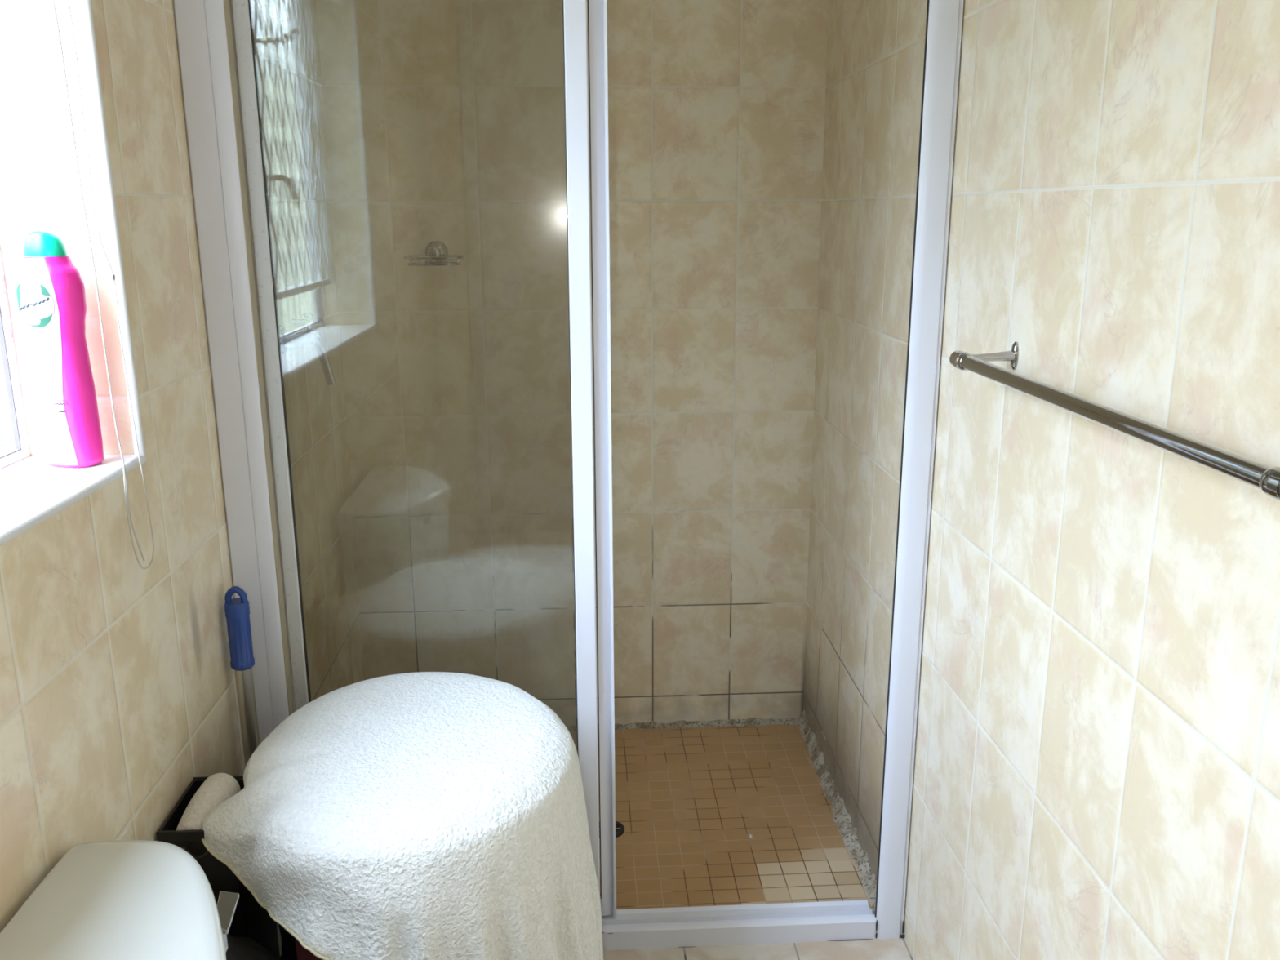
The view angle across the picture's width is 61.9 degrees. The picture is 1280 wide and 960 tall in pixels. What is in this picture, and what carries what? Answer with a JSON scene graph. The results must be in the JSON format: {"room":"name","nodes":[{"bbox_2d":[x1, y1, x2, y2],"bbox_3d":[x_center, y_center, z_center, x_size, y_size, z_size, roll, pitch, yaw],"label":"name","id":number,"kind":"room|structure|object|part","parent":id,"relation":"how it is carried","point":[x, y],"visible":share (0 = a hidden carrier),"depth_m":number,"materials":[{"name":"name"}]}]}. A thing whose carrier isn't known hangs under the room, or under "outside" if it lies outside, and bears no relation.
{"room":"bathroom","nodes":[
{"label":"bathroom","id":0,"kind":"room"},
{"bbox_2d":[0,0,364,933],"bbox_3d":[-0.686,0.007,0.733,0.165,2.553,3.615,-1,14,-3],"label":"wall","id":1,"kind":"structure","parent":0,"point":[118,687],"depth_m":1.37,"materials":[{"name":"beige tile"}]},
{"bbox_2d":[0,249,30,468],"bbox_3d":[-0.726,-0.335,0.781,0.101,0.873,0.980,-1,14,-3],"label":"window","id":2,"kind":"structure","parent":1,"relation":"in","point":[11,407],"depth_m":1.33,"materials":[{"name":"white metal"}]},
{"bbox_2d":[0,454,142,537],"bbox_3d":[-0.691,0.093,0.891,0.166,0.012,0.980,-1,14,-3],"label":"window sill","id":3,"kind":"structure","parent":1,"relation":"attached to","point":[28,484],"depth_m":1.22,"materials":[{"name":"white plastic"}]},
{"bbox_2d":[13,230,103,467],"bbox_3d":[-0.699,-0.156,1.280,0.078,0.280,0.057,5,15,20],"label":"bottle","id":4,"kind":"object","parent":3,"relation":"on","point":[50,290],"visible":1,"depth_m":1.26,"materials":[{"name":"pink plastic"}]},
{"bbox_2d":[52,400,67,412],"bbox_3d":[-0.690,-0.088,1.268,0.019,0.015,0.002,1,14,6],"label":"print","id":5,"kind":"object","parent":4,"relation":"attached to","point":[58,406],"depth_m":1.27,"materials":[{"name":"black"}]},
{"bbox_2d":[79,0,146,462],"bbox_3d":[-0.643,-0.452,1.264,0.012,0.883,0.012,-1,14,-3],"label":"trim","id":6,"kind":"structure","parent":1,"relation":"attached to","point":[86,9],"depth_m":1.29,"materials":[{"name":"white plastic"}]},
{"bbox_2d":[279,312,336,385],"bbox_3d":[-0.630,-0.248,2.022,0.098,0.138,0.056,-1,14,-3],"label":"tap","id":7,"kind":"object","parent":1,"relation":"attached to","point":[308,335],"visible":0.98,"depth_m":2.01,"materials":[{"name":"silver metal"}]},
{"bbox_3d":[-0.626,-0.295,2.010,0.047,0.039,0.047,5,15,21],"label":"cross handle","id":8,"kind":"part","parent":7,"relation":"part of","materials":[{"name":"silver metal"}]},
{"bbox_3d":[-0.605,-0.231,2.028,0.048,0.102,0.017,-1,14,-3],"label":"spout","id":9,"kind":"part","parent":7,"relation":"part of","materials":[{"name":"silver metal"}]},
{"bbox_2d":[315,0,828,724],"bbox_3d":[-0.227,-0.464,2.593,1.299,2.553,0.165,-1,14,-3],"label":"wall","id":10,"kind":"structure","parent":0,"point":[445,119],"depth_m":2.54,"materials":[{"name":"beige tile"}]},
{"bbox_2d":[403,240,463,266],"bbox_3d":[-0.469,-0.516,2.429,0.134,0.054,0.099,-1,14,-3],"label":"soap dish","id":11,"kind":"object","parent":10,"relation":"attached to","point":[436,251],"visible":1,"depth_m":2.42,"materials":[{"name":"silver metal"}]},
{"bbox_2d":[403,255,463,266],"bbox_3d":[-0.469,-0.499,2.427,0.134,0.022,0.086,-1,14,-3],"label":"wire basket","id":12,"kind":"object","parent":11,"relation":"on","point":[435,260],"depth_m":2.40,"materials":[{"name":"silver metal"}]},
{"bbox_2d":[564,718,798,730],"bbox_3d":[-0.135,0.645,2.781,1.134,0.015,0.022,-1,14,-3],"label":"trim","id":13,"kind":"structure","parent":10,"relation":"attached to","point":[749,722],"depth_m":2.80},
{"bbox_2d":[568,724,914,959],"bbox_3d":[-0.038,1.104,1.131,1.134,0.125,3.450,-1,14,-3],"label":"floor","id":14,"kind":"structure","parent":0,"point":[689,801],"depth_m":2.31,"materials":[{"name":"tile"}]},
{"bbox_2d":[0,840,239,959],"bbox_3d":[-0.283,0.746,1.010,0.621,0.632,0.496,-1,14,-3],"label":"toilet","id":15,"kind":"object","parent":14,"relation":"on","point":[117,900],"visible":1,"depth_m":1.03,"materials":[{"name":"white ceramic"}]},
{"bbox_3d":[-0.426,0.460,1.046,0.034,0.023,0.029,-1,14,-3],"label":"flush lever","id":16,"kind":"part","parent":15,"relation":"part of","materials":[{"name":"silver metal"}]},
{"bbox_3d":[-0.422,0.438,1.081,0.019,0.012,0.057,-2,14,-8],"label":"lever blade","id":17,"kind":"part","parent":15,"relation":"part of","materials":[{"name":"silver metal"}]},
{"bbox_2d":[155,775,279,959],"bbox_3d":[-0.582,0.685,1.509,0.096,0.507,0.150,-1,14,-3],"label":"box","id":18,"kind":"object","parent":14,"relation":"on","point":[251,919],"visible":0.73,"depth_m":1.42,"materials":[{"name":"black plastic"}]},
{"bbox_2d":[176,773,240,830],"bbox_3d":[-0.584,0.450,1.441,0.054,0.070,0.101,1,14,4],"label":"cloth","id":19,"kind":"object","parent":18,"relation":"in","point":[217,788],"visible":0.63,"depth_m":1.43,"materials":[{"name":"white fabric"}]},
{"bbox_2d":[225,933,278,959],"bbox_3d":[-0.536,0.775,1.373,0.169,0.400,0.169,7,16,25],"label":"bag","id":20,"kind":"object","parent":14,"relation":"on","point":[239,948],"visible":0.48,"depth_m":1.34,"materials":[{"name":"black plastic"}]},
{"bbox_2d":[224,586,282,959],"bbox_3d":[-0.619,0.517,1.728,0.044,0.727,0.044,-1,14,-3],"label":"mop","id":21,"kind":"object","parent":14,"relation":"on","point":[237,611],"visible":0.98,"depth_m":1.66,"materials":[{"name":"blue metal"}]},
{"bbox_2d":[278,923,323,959],"bbox_3d":[-0.329,0.654,1.572,0.388,0.534,0.436,-1,14,-3],"label":"laundry basket","id":22,"kind":"object","parent":14,"relation":"on","point":[291,948],"visible":0.04,"depth_m":1.42,"materials":[{"name":"black plastic"}]},
{"bbox_2d":[201,671,603,959],"bbox_3d":[-0.314,0.587,1.536,0.528,0.452,0.555,-1,14,-3],"label":"towel","id":23,"kind":"object","parent":22,"relation":"on","point":[420,815],"visible":1,"depth_m":1.37,"materials":[{"name":"beige fabric"}]},
{"bbox_2d":[173,0,964,951],"bbox_3d":[-0.090,-0.101,1.703,1.134,1.983,0.065,-1,14,-3],"label":"shower frame","id":24,"kind":"object","parent":14,"relation":"on","point":[205,35],"visible":0.78,"depth_m":1.68,"materials":[{"name":"white metal"}]},
{"bbox_2d":[231,0,599,894],"bbox_3d":[-0.330,-0.110,1.695,0.509,1.884,0.015,-1,14,-3],"label":"sliding shower door","id":25,"kind":"structure","parent":24,"relation":"attached to","point":[574,11],"depth_m":1.67,"materials":[{"name":"white metal"}]},
{"bbox_2d":[250,0,616,917],"bbox_3d":[-0.311,-0.113,1.709,0.530,1.884,0.019,-1,14,-3],"label":"sliding shower door","id":26,"kind":"structure","parent":24,"relation":"attached to","point":[597,9],"depth_m":1.73,"materials":[{"name":"white metal"}]},
{"bbox_2d":[599,821,624,838],"bbox_3d":[-0.070,0.762,2.329,0.072,0.004,0.072,-1,14,-3],"label":"floor drain","id":27,"kind":"object","parent":14,"relation":"on","point":[620,828],"visible":0.23,"depth_m":2.33,"materials":[{"name":"grey metal"}]},
{"bbox_2d":[803,0,1279,959],"bbox_3d":[0.606,-0.036,0.882,0.165,2.553,3.780,-1,14,-3],"label":"wall","id":28,"kind":"structure","parent":0,"point":[1096,775],"depth_m":1.26,"materials":[{"name":"beige tile"}]},
{"bbox_2d":[796,710,876,914],"bbox_3d":[0.439,0.722,2.409,0.030,0.042,0.835,-1,14,-3],"label":"trim","id":29,"kind":"structure","parent":28,"relation":"attached to","point":[842,818],"depth_m":2.36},
{"bbox_2d":[949,341,1279,501],"bbox_3d":[0.471,-0.082,1.078,0.082,0.037,0.701,-1,14,-3],"label":"towel rail","id":30,"kind":"object","parent":28,"relation":"attached to","point":[1265,477],"visible":1,"depth_m":0.96,"materials":[{"name":"silver metal"}]},
{"bbox_3d":[0.458,-0.161,1.397,0.063,0.017,0.014,-1,14,-3],"label":"bracket arm","id":31,"kind":"part","parent":30,"relation":"part of","materials":[{"name":"silver metal"}]},
{"bbox_3d":[0.490,-0.163,1.398,0.006,0.037,0.017,-1,14,-3],"label":"wall plate","id":32,"kind":"part","parent":30,"relation":"part of","materials":[{"name":"silver metal"}]},
{"bbox_3d":[-0.643,-0.723,0.655,0.054,0.058,0.903,-1,14,-3],"label":"roller blind","id":33,"kind":"object","parent":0,"visible":0},
{"bbox_2d":[52,0,154,568],"bbox_3d":[-0.635,-0.344,1.205,0.035,0.948,0.093,-1,14,-3],"label":"blind cord","id":34,"kind":"object","parent":33,"relation":"hanging from","point":[53,2],"visible":1,"depth_m":1.23,"materials":[{"name":"beige fabric"}]}
]}

